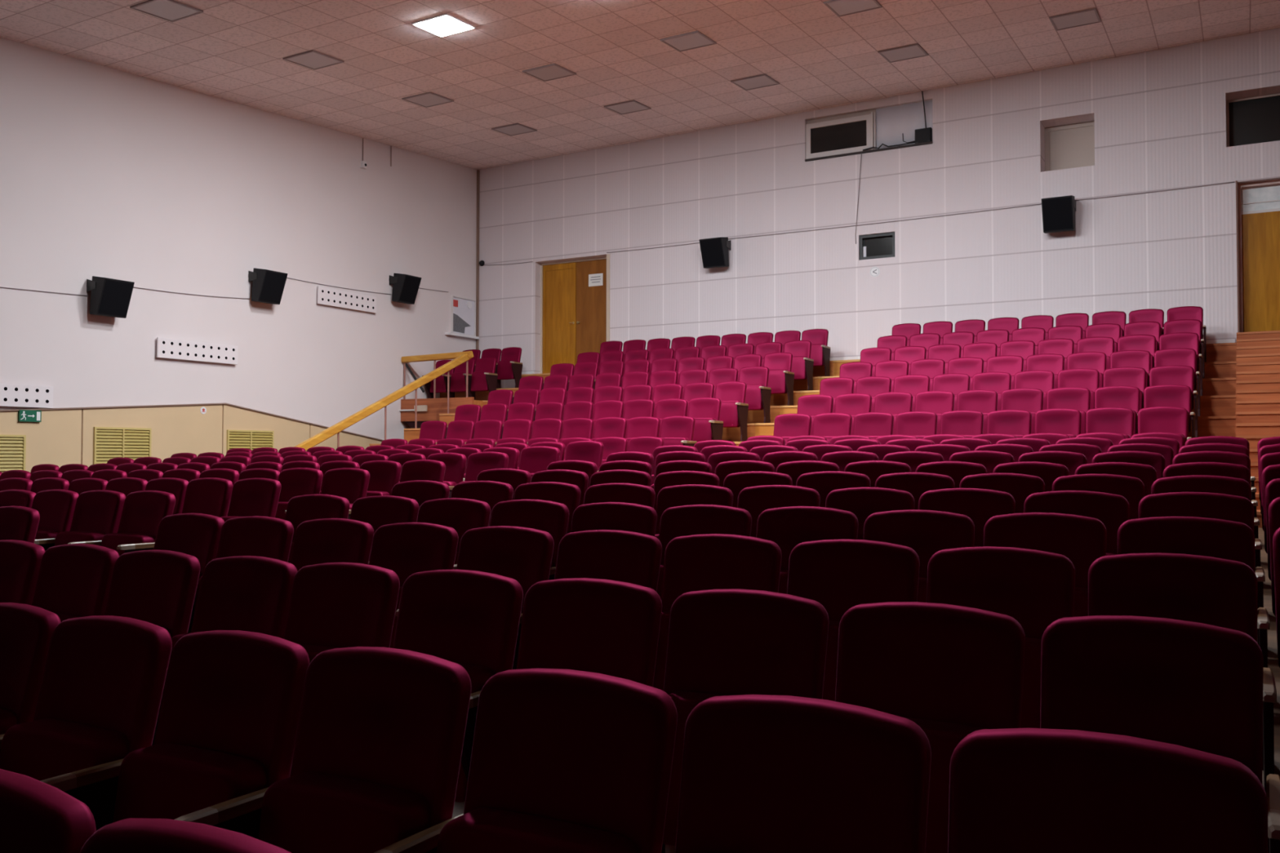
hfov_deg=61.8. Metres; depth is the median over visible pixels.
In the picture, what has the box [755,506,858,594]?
seat
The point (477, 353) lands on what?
seat
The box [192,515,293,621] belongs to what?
seat
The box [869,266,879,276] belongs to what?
round sign
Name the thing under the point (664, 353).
seat
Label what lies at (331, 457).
seat
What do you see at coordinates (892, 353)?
seat cushion
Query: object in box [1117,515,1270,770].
seat
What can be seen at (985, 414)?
seat cushion
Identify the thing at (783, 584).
seat cushion
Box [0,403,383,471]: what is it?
wainscot
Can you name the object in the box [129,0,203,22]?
ceiling lamp
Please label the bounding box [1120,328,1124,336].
seat cushion
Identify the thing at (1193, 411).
floor
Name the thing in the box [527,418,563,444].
seat
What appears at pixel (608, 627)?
seat
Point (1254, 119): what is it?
window
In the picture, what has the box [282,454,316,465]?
seat
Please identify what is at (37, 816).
seat
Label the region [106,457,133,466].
seat
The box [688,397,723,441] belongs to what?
seat
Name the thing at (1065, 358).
seat cushion
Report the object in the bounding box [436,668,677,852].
seat
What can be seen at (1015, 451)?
seat
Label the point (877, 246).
window
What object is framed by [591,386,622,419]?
seat
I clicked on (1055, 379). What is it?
seat cushion
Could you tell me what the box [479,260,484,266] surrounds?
dome camera
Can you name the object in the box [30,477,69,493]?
seat
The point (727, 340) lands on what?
seat
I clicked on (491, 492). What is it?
seat
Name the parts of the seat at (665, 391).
backrest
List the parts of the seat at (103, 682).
armrest, panel, backrest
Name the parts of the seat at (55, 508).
armrest, panel, backrest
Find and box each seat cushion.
[0,707,17,734]
[0,718,128,780]
[35,529,59,539]
[54,531,106,546]
[54,613,79,622]
[101,533,155,556]
[112,742,266,822]
[157,631,196,722]
[192,575,202,621]
[220,515,248,522]
[258,771,430,852]
[275,502,288,519]
[288,542,293,563]
[299,644,337,663]
[365,490,389,497]
[389,586,402,648]
[430,373,450,392]
[436,807,637,852]
[443,480,456,486]
[449,372,471,392]
[453,551,458,564]
[453,662,493,802]
[471,371,492,391]
[497,360,517,379]
[520,597,524,613]
[591,404,595,419]
[591,419,596,438]
[625,418,629,438]
[626,437,633,451]
[648,363,651,374]
[650,474,653,485]
[653,402,657,417]
[653,609,671,690]
[657,417,663,437]
[657,564,663,599]
[661,437,688,445]
[662,691,724,845]
[676,373,679,384]
[693,417,715,441]
[719,400,742,427]
[744,384,764,410]
[767,368,788,394]
[777,569,788,594]
[782,435,791,445]
[791,355,808,380]
[809,415,815,435]
[810,343,824,366]
[821,435,836,441]
[822,621,839,701]
[832,397,835,413]
[850,414,856,435]
[853,380,857,393]
[867,435,879,439]
[871,364,875,376]
[871,396,875,412]
[890,379,893,391]
[891,351,894,360]
[892,413,897,435]
[902,716,986,852]
[910,435,928,439]
[911,395,915,411]
[916,577,927,602]
[928,377,933,391]
[935,413,942,434]
[944,362,948,373]
[953,394,957,410]
[960,348,963,357]
[962,435,974,438]
[969,377,973,390]
[982,360,986,372]
[982,412,989,434]
[996,346,999,355]
[996,393,1001,410]
[1009,434,1024,437]
[1010,375,1014,389]
[1021,637,1041,728]
[1022,359,1026,371]
[1029,411,1035,434]
[1034,345,1037,355]
[1042,391,1047,409]
[1044,332,1048,339]
[1053,373,1057,388]
[1063,357,1066,369]
[1066,434,1076,437]
[1073,343,1076,353]
[1073,586,1088,617]
[1080,410,1086,434]
[1082,329,1085,338]
[1089,391,1094,408]
[1098,373,1102,387]
[1106,355,1110,368]
[1106,551,1116,555]
[1114,342,1117,351]
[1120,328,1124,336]
[1120,433,1130,438]
[1132,409,1137,434]
[1139,390,1142,409]
[1146,372,1148,387]
[1150,354,1153,368]
[1155,340,1158,351]
[1195,355,1197,381]
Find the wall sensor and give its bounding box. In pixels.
[360,137,366,168]
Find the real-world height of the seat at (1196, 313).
0.857 m
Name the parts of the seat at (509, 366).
backrest, panel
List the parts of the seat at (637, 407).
backrest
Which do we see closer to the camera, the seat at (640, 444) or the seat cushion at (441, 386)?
the seat at (640, 444)
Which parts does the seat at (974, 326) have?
backrest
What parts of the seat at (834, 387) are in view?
backrest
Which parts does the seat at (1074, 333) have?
backrest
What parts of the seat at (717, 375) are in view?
backrest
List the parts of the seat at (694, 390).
backrest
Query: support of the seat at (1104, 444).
on the floor at (1273, 662)
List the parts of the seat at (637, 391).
backrest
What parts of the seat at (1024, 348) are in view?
backrest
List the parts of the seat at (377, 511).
backrest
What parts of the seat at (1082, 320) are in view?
backrest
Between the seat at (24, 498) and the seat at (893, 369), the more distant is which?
the seat at (893, 369)
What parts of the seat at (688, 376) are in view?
backrest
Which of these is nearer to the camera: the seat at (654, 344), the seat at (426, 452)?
the seat at (426, 452)
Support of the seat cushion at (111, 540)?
on the seat at (143, 511)
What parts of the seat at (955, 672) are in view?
backrest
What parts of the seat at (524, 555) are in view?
backrest, panel, armrest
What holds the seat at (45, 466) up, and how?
on the floor at (1273, 662)
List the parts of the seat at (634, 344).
backrest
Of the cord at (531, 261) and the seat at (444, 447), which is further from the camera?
the cord at (531, 261)
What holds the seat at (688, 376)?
on the floor at (732, 434)
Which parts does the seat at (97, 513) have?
armrest, backrest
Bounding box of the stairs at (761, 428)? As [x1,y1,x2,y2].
[733,359,860,445]
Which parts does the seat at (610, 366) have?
backrest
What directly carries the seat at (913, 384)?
on the floor at (1193, 411)
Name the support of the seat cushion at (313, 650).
on the seat at (332, 605)
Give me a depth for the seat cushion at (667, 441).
13.41 m
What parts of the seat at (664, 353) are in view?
backrest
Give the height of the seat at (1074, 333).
0.855 m
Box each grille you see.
[0,434,26,472]
[93,426,151,464]
[98,280,133,316]
[226,430,274,452]
[259,271,287,302]
[399,275,421,302]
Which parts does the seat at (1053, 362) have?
backrest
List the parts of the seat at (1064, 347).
backrest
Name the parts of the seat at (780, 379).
backrest, armrest, panel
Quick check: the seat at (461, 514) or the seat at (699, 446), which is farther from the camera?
the seat at (699, 446)
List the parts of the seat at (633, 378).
backrest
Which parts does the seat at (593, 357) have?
backrest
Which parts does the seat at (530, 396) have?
backrest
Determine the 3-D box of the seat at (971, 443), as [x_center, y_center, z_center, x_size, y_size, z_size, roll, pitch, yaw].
[2.870,0.526,9.498,0.501,0.856,0.419,-1,-2,29]
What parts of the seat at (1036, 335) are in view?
backrest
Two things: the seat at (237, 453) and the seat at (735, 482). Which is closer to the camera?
the seat at (735, 482)
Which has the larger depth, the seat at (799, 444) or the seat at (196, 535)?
the seat at (799, 444)
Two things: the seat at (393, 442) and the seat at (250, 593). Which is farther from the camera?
the seat at (393, 442)
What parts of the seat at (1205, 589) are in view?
backrest, panel, armrest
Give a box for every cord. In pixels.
[0,286,88,296]
[133,286,247,298]
[286,277,391,294]
[488,261,533,265]
[606,242,699,253]
[728,204,1041,239]
[854,153,862,244]
[1075,182,1234,200]
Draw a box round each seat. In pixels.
[0,470,31,479]
[0,477,32,491]
[0,489,35,507]
[0,506,39,543]
[0,539,44,604]
[0,602,61,751]
[0,615,172,830]
[0,768,96,852]
[29,470,62,482]
[30,463,59,474]
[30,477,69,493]
[31,488,79,551]
[31,543,119,622]
[54,489,125,546]
[58,463,88,473]
[61,469,93,484]
[67,478,107,494]
[80,817,291,852]
[87,463,117,471]
[91,469,127,482]
[101,490,175,556]
[104,549,199,745]
[105,477,147,497]
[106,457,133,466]
[112,630,309,839]
[115,462,146,475]
[127,469,163,482]
[133,457,161,466]
[145,477,188,515]
[146,462,177,473]
[153,513,224,633]
[157,555,297,722]
[161,468,200,482]
[162,457,191,465]
[170,453,196,459]
[176,462,209,473]
[182,477,233,517]
[190,456,220,468]
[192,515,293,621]
[197,452,224,458]
[199,468,239,485]
[209,461,245,475]
[219,455,250,467]
[220,478,281,522]
[224,451,253,461]
[226,448,252,453]
[226,468,279,515]
[245,462,282,472]
[250,454,284,465]
[251,447,278,454]
[251,451,280,459]
[258,646,471,852]
[275,467,323,519]
[278,447,306,454]
[280,450,311,458]
[280,460,319,471]
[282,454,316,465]
[283,562,399,663]
[284,493,350,563]
[289,518,373,571]
[306,446,334,455]
[312,450,342,460]
[316,453,351,466]
[319,460,359,493]
[320,467,369,519]
[335,445,364,454]
[343,449,375,460]
[350,495,418,564]
[351,453,388,468]
[360,460,401,497]
[364,444,395,453]
[368,522,458,648]
[377,448,409,457]
[380,438,408,448]
[387,453,426,482]
[391,480,449,508]
[393,568,523,802]
[395,444,426,452]
[400,459,445,482]
[408,438,435,448]
[409,448,444,459]
[417,497,490,569]
[418,420,447,444]
[422,360,454,398]
[426,453,466,497]
[428,444,458,453]
[436,438,465,447]
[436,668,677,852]
[444,404,481,438]
[445,420,475,443]
[445,447,481,481]
[449,359,475,399]
[450,480,513,526]
[453,349,480,372]
[456,525,554,669]
[459,451,508,483]
[460,443,493,452]
[465,438,495,447]
[471,357,497,392]
[473,419,502,446]
[476,468,531,500]
[479,389,513,421]
[480,348,502,388]
[480,403,507,439]
[482,447,519,469]
[489,498,568,580]
[494,442,528,469]
[496,437,527,444]
[497,346,522,387]
[502,402,535,439]
[502,418,532,442]
[511,376,543,404]
[513,388,539,421]
[513,481,580,533]
[516,577,665,852]
[519,446,559,476]
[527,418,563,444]
[528,437,559,447]
[529,441,564,461]
[530,402,564,438]
[530,469,588,505]
[535,387,566,408]
[539,374,568,395]
[542,363,574,391]
[546,460,597,488]
[554,529,662,591]
[559,417,593,442]
[560,400,593,438]
[560,437,592,460]
[562,386,594,420]
[564,373,595,404]
[564,440,604,471]
[570,502,657,536]
[573,351,599,375]
[573,361,598,389]
[583,483,655,508]
[589,469,651,486]
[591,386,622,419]
[591,400,623,438]
[591,417,626,440]
[592,373,622,404]
[595,436,627,463]
[597,351,623,374]
[598,341,622,366]
[598,460,652,477]
[599,360,624,386]
[605,451,653,478]
[621,359,649,386]
[622,339,645,362]
[622,349,648,375]
[622,371,649,401]
[622,384,652,417]
[623,399,654,438]
[626,416,660,451]
[628,436,663,455]
[646,337,670,359]
[648,347,674,374]
[648,358,677,385]
[649,370,677,399]
[650,444,697,485]
[650,451,705,488]
[653,383,683,417]
[653,460,711,482]
[653,471,719,511]
[653,533,782,690]
[654,484,733,538]
[655,398,688,437]
[657,504,751,599]
[660,416,697,446]
[662,588,828,845]
[671,336,695,358]
[674,346,700,372]
[675,694,931,852]
[676,356,705,384]
[679,368,707,399]
[683,382,714,416]
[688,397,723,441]
[693,440,736,453]
[695,335,720,357]
[700,345,726,369]
[700,444,746,462]
[705,355,733,382]
[707,451,759,474]
[708,368,737,397]
[715,381,748,441]
[715,460,774,487]
[720,333,746,355]
[723,471,792,507]
[727,343,754,368]
[733,354,762,381]
[737,484,820,537]
[738,366,771,422]
[738,440,782,452]
[746,435,785,445]
[747,332,773,354]
[749,444,798,461]
[755,342,782,366]
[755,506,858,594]
[762,450,817,472]
[763,352,794,405]
[773,413,811,445]
[774,330,800,352]
[776,460,839,485]
[783,340,813,391]
[785,439,830,451]
[786,435,826,441]
[786,538,919,701]
[795,471,870,507]
[796,394,833,435]
[801,328,830,376]
[801,444,852,461]
[812,413,852,441]
[819,377,853,413]
[821,450,878,471]
[825,487,914,539]
[829,435,871,444]
[833,438,880,451]
[834,393,871,435]
[835,601,1025,852]
[839,361,872,393]
[844,460,911,487]
[853,412,893,439]
[855,376,891,412]
[856,444,910,460]
[860,347,891,376]
[863,509,974,602]
[874,391,912,435]
[875,360,908,391]
[875,435,917,444]
[875,471,954,509]
[876,335,906,360]
[882,451,943,472]
[885,438,934,451]
[892,323,920,346]
[893,346,926,374]
[893,374,929,411]
[895,411,937,439]
[909,333,940,359]
[910,359,945,391]
[914,391,954,434]
[914,444,970,461]
[915,461,986,488]
[918,488,1015,546]
[922,434,965,444]
[923,321,952,344]
[926,546,1075,728]
[928,343,960,373]
[932,373,969,410]
[939,437,991,450]
[940,410,983,438]
[942,331,974,357]
[947,357,983,390]
[947,728,1267,852]
[949,450,1013,473]
[955,319,985,342]
[956,390,997,434]
[959,472,1044,513]
[963,342,997,372]
[971,433,1017,444]
[972,372,1011,410]
[974,444,1033,462]
[976,328,1008,355]
[983,512,1106,617]
[986,355,1023,389]
[986,409,1031,437]
[987,317,1019,341]
[992,462,1069,492]
[995,437,1050,452]
[1000,340,1035,371]
[1000,388,1043,434]
[1011,327,1045,355]
[1013,370,1054,409]
[1017,450,1086,475]
[1021,315,1053,339]
[1022,432,1070,444]
[1023,490,1129,555]
[1026,353,1064,388]
[1035,408,1081,437]
[1037,338,1074,369]
[1039,443,1101,463]
[1040,615,1279,852]
[1046,386,1090,434]
[1048,325,1082,353]
[1052,473,1144,519]
[1055,313,1088,338]
[1055,436,1113,453]
[1057,368,1099,408]
[1066,351,1106,387]
[1075,432,1125,445]
[1075,462,1156,496]
[1076,337,1114,368]
[1084,323,1120,351]
[1085,407,1133,438]
[1088,552,1276,852]
[1092,311,1126,336]
[1092,450,1164,479]
[1094,386,1140,434]
[1102,367,1146,409]
[1106,443,1173,468]
[1110,350,1151,387]
[1117,334,1155,368]
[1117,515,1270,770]
[1118,436,1179,457]
[1124,321,1160,351]
[1128,308,1164,336]
[1130,431,1184,448]
[1137,406,1191,445]
[1138,492,1265,645]
[1143,384,1195,438]
[1149,365,1198,437]
[1151,475,1262,568]
[1154,348,1199,416]
[1159,332,1202,395]
[1163,319,1204,378]
[1163,462,1259,538]
[1166,306,1206,362]
[1172,450,1257,517]
[1178,443,1256,500]
[1185,435,1255,487]
[1257,436,1279,501]
[1257,444,1279,515]
[1259,452,1279,530]
[1262,464,1279,553]
[1265,478,1279,580]
[1268,497,1279,616]
[1272,527,1279,667]
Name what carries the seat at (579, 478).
on the floor at (1273, 662)
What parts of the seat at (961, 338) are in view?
backrest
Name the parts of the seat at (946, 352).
backrest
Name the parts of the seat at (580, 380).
backrest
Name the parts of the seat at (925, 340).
backrest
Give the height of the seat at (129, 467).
0.854 m
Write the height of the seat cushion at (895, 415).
0.376 m
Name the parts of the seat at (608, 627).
backrest, panel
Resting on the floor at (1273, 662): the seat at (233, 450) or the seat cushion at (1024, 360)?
the seat at (233, 450)
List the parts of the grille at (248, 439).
louvre panel, louvre panel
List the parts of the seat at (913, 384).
backrest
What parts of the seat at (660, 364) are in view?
backrest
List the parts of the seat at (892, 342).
backrest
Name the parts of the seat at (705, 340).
backrest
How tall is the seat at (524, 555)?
0.853 m
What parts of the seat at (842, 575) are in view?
backrest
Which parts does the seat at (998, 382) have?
backrest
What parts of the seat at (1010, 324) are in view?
backrest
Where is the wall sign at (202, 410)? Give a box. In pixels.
[200,406,206,413]
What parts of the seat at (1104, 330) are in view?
backrest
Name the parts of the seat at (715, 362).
backrest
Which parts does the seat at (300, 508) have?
backrest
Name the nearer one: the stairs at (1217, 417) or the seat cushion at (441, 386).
the stairs at (1217, 417)
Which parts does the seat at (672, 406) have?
backrest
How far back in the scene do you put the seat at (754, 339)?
18.47 m
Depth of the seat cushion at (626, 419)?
14.64 m
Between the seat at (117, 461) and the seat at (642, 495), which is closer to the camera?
the seat at (642, 495)
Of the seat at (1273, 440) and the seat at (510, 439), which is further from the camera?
the seat at (510, 439)
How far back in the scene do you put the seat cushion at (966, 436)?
11.64 m
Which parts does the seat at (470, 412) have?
backrest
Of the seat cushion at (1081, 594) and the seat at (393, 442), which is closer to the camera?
the seat cushion at (1081, 594)
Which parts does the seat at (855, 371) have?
backrest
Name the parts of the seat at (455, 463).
backrest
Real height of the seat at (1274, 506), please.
0.855 m
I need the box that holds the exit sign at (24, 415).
[17,409,41,422]
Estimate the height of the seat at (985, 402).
0.853 m
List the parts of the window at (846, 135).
frame, pane, sill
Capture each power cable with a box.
[862,142,915,151]
[921,91,926,128]
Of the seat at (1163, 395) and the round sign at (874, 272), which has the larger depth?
the round sign at (874, 272)
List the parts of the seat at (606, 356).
backrest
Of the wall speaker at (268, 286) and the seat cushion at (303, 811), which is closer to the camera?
the seat cushion at (303, 811)
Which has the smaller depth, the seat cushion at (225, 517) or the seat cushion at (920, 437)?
the seat cushion at (225, 517)
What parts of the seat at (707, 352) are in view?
backrest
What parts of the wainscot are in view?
cap moulding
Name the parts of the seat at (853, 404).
backrest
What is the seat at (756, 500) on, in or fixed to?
on the floor at (1273, 662)
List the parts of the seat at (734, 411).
backrest, armrest, panel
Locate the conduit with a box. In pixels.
[390,146,391,166]
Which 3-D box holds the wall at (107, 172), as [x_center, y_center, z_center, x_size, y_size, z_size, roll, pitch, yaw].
[-8.601,-1.921,13.438,0.273,8.545,21.182,-1,-2,29]
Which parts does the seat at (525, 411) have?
backrest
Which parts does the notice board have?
frame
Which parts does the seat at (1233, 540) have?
backrest, panel, armrest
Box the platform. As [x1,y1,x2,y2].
[400,391,488,428]
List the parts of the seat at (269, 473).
backrest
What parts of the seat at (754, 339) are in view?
backrest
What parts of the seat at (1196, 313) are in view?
backrest, panel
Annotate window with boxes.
[804,100,933,161]
[859,231,894,260]
[1044,120,1094,171]
[1226,93,1279,146]
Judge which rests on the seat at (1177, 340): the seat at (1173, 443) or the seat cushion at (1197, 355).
the seat cushion at (1197, 355)
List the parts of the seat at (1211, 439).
backrest, panel, armrest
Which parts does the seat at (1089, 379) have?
backrest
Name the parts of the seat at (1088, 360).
backrest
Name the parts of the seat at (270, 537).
backrest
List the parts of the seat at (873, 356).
backrest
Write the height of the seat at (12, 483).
0.856 m
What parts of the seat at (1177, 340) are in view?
backrest, panel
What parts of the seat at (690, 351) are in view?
backrest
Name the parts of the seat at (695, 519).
backrest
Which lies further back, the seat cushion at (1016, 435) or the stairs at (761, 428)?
the stairs at (761, 428)
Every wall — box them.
[0,37,476,449]
[479,27,1279,388]
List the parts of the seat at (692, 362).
backrest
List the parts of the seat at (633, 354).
backrest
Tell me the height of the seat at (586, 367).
0.857 m
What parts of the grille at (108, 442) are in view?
louvre panel, louvre panel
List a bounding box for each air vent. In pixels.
[0,383,53,408]
[156,337,237,364]
[317,286,376,313]
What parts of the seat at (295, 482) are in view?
backrest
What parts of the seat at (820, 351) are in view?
backrest, panel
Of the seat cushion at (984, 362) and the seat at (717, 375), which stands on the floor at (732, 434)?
the seat at (717, 375)
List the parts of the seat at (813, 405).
backrest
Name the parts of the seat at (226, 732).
armrest, backrest, panel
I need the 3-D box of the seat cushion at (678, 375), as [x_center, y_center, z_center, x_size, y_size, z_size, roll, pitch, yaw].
[0.756,-0.668,17.149,0.414,0.376,0.166,-1,-2,29]
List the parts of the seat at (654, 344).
backrest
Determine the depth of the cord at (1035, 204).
18.04 m
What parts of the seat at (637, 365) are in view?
backrest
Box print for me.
[453,313,471,333]
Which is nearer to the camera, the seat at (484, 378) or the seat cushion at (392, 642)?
the seat cushion at (392, 642)
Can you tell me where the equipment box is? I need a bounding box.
[915,127,932,143]
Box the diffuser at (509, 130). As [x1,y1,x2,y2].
[495,124,533,135]
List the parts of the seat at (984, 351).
backrest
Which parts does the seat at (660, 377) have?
backrest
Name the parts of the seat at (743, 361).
backrest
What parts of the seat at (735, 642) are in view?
backrest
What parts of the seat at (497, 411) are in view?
backrest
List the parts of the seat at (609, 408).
backrest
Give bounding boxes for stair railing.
[293,351,473,450]
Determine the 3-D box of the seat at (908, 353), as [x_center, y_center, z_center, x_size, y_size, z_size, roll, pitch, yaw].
[3.859,-0.747,15.384,0.495,0.854,0.436,-1,-2,29]
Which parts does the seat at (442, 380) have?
panel, backrest, panel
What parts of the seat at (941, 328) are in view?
backrest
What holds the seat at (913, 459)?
on the floor at (1273, 662)
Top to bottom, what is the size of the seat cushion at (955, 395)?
0.376 m
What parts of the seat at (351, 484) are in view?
backrest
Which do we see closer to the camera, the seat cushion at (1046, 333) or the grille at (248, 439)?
the seat cushion at (1046, 333)
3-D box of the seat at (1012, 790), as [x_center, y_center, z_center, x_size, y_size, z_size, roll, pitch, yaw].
[0.664,0.915,1.533,0.503,0.853,0.419,-1,-2,29]
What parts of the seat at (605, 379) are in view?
backrest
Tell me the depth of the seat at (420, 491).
6.97 m
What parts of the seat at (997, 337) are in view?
backrest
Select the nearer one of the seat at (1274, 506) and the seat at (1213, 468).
the seat at (1274, 506)
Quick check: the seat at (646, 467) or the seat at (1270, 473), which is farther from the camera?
the seat at (646, 467)
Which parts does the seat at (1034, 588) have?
backrest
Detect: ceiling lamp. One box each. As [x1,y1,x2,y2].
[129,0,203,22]
[282,49,343,70]
[401,92,453,107]
[411,13,475,37]
[491,123,537,136]
[522,63,576,81]
[604,100,651,115]
[660,31,716,52]
[730,74,779,90]
[823,0,882,17]
[878,43,928,62]
[1048,8,1101,31]
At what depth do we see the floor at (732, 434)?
16.88 m
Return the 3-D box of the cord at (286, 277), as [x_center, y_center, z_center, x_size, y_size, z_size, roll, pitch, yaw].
[-5.378,-2.487,18.849,0.012,0.064,2.837,-1,-2,29]
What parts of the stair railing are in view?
post, post, post, post, post, cross rail, post, post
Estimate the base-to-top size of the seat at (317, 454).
0.852 m
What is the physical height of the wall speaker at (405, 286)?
0.544 m
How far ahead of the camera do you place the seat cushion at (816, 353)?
17.75 m
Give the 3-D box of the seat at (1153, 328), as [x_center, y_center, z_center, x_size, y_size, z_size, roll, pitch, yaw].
[6.885,-1.032,14.648,0.495,0.855,0.428,-1,-2,29]
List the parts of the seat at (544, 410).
backrest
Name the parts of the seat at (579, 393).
backrest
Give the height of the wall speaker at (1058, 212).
0.545 m
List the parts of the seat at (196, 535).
backrest, panel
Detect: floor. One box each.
[289,527,1279,852]
[368,360,833,446]
[1136,344,1201,437]
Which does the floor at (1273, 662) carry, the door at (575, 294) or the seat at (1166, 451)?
the seat at (1166, 451)
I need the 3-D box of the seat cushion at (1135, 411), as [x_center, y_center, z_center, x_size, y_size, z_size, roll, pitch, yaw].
[5.190,0.008,11.667,0.414,0.376,0.166,-1,-2,29]
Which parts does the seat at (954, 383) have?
backrest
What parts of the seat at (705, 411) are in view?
backrest, armrest, panel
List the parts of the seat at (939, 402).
backrest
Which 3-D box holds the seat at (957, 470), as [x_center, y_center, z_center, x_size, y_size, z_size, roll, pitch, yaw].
[1.995,0.653,6.932,0.500,0.855,0.412,-1,-2,29]
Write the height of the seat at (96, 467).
0.853 m
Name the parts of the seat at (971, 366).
backrest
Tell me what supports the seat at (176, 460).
on the floor at (1273, 662)
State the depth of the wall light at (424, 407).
19.99 m
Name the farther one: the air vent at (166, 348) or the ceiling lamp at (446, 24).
the air vent at (166, 348)
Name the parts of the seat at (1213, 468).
backrest, panel, armrest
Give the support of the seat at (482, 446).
on the floor at (1273, 662)
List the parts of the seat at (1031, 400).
backrest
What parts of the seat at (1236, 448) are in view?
backrest, panel, armrest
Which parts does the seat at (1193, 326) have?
backrest, panel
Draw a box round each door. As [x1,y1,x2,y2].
[540,253,609,373]
[1235,179,1279,332]
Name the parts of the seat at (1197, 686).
backrest, armrest, panel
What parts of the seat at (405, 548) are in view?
backrest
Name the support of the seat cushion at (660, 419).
on the seat at (672, 406)
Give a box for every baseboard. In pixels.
[521,371,533,374]
[829,338,1235,360]
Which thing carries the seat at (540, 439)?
on the floor at (1273, 662)
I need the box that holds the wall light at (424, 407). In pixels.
[399,404,427,411]
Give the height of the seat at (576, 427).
0.852 m
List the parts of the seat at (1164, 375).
backrest, panel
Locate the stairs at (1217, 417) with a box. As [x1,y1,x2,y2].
[1197,342,1236,437]
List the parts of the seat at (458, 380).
backrest, panel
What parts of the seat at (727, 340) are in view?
backrest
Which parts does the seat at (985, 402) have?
backrest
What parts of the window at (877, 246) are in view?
pane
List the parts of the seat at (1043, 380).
backrest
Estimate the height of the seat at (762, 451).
0.853 m
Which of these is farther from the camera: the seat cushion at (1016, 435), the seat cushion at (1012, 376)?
the seat cushion at (1012, 376)
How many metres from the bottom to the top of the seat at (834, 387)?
0.857 m
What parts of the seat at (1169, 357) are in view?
backrest, panel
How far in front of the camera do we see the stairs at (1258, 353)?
12.85 m
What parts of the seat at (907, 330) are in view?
backrest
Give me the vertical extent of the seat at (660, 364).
0.856 m
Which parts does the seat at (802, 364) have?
backrest, armrest, panel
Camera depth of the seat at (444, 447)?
12.62 m
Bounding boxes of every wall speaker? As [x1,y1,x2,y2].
[86,275,134,318]
[248,268,288,304]
[388,273,421,304]
[699,237,731,268]
[1041,195,1075,233]
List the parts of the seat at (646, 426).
backrest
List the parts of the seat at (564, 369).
backrest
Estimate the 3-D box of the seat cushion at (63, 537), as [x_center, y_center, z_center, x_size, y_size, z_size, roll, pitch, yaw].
[-3.735,0.889,7.107,0.414,0.376,0.166,-1,-2,29]
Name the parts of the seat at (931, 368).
backrest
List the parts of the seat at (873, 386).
backrest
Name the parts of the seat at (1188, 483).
backrest, panel, armrest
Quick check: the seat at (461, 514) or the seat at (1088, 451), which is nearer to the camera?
the seat at (461, 514)
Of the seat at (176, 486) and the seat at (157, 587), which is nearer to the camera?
the seat at (157, 587)
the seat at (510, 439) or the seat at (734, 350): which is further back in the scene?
the seat at (734, 350)
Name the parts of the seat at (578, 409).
backrest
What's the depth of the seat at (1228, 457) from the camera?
7.14 m
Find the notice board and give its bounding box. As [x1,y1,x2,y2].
[444,295,479,339]
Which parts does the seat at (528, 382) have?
backrest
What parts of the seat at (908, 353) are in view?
backrest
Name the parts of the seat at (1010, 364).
backrest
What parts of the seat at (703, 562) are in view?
backrest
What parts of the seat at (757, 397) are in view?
backrest, armrest, panel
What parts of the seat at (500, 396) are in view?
backrest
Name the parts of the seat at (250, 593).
backrest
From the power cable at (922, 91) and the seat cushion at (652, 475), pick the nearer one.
the seat cushion at (652, 475)
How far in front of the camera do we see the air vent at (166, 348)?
16.27 m
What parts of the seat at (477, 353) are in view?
backrest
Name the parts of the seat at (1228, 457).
backrest, armrest, panel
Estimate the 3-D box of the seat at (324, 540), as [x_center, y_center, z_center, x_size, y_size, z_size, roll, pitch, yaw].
[-1.497,0.853,4.821,0.501,0.856,0.438,-1,-2,29]
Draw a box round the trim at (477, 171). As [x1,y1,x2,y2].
[475,169,479,350]
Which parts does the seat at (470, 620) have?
backrest, panel, armrest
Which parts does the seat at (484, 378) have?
backrest, armrest, panel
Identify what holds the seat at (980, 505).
on the floor at (1273, 662)
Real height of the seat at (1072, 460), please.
0.855 m
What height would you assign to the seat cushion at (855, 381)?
0.376 m
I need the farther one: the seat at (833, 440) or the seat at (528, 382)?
the seat at (528, 382)
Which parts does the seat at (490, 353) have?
backrest, panel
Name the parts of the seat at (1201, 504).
backrest, armrest, panel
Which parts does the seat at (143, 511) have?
armrest, panel, backrest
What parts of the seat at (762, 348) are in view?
backrest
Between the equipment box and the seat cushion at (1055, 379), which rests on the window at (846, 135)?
the equipment box
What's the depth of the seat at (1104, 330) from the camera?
15.02 m
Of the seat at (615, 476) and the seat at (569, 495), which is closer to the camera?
the seat at (569, 495)
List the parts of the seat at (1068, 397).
backrest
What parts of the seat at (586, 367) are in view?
backrest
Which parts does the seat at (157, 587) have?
backrest, panel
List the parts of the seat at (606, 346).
backrest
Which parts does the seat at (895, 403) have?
backrest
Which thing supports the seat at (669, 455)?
on the floor at (1273, 662)
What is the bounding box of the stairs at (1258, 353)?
[1235,330,1279,528]
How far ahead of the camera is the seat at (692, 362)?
17.26 m
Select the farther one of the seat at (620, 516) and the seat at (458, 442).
the seat at (458, 442)
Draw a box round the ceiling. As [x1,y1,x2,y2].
[0,0,1279,169]
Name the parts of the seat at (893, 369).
backrest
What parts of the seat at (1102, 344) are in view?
backrest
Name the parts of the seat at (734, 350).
backrest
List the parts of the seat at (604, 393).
backrest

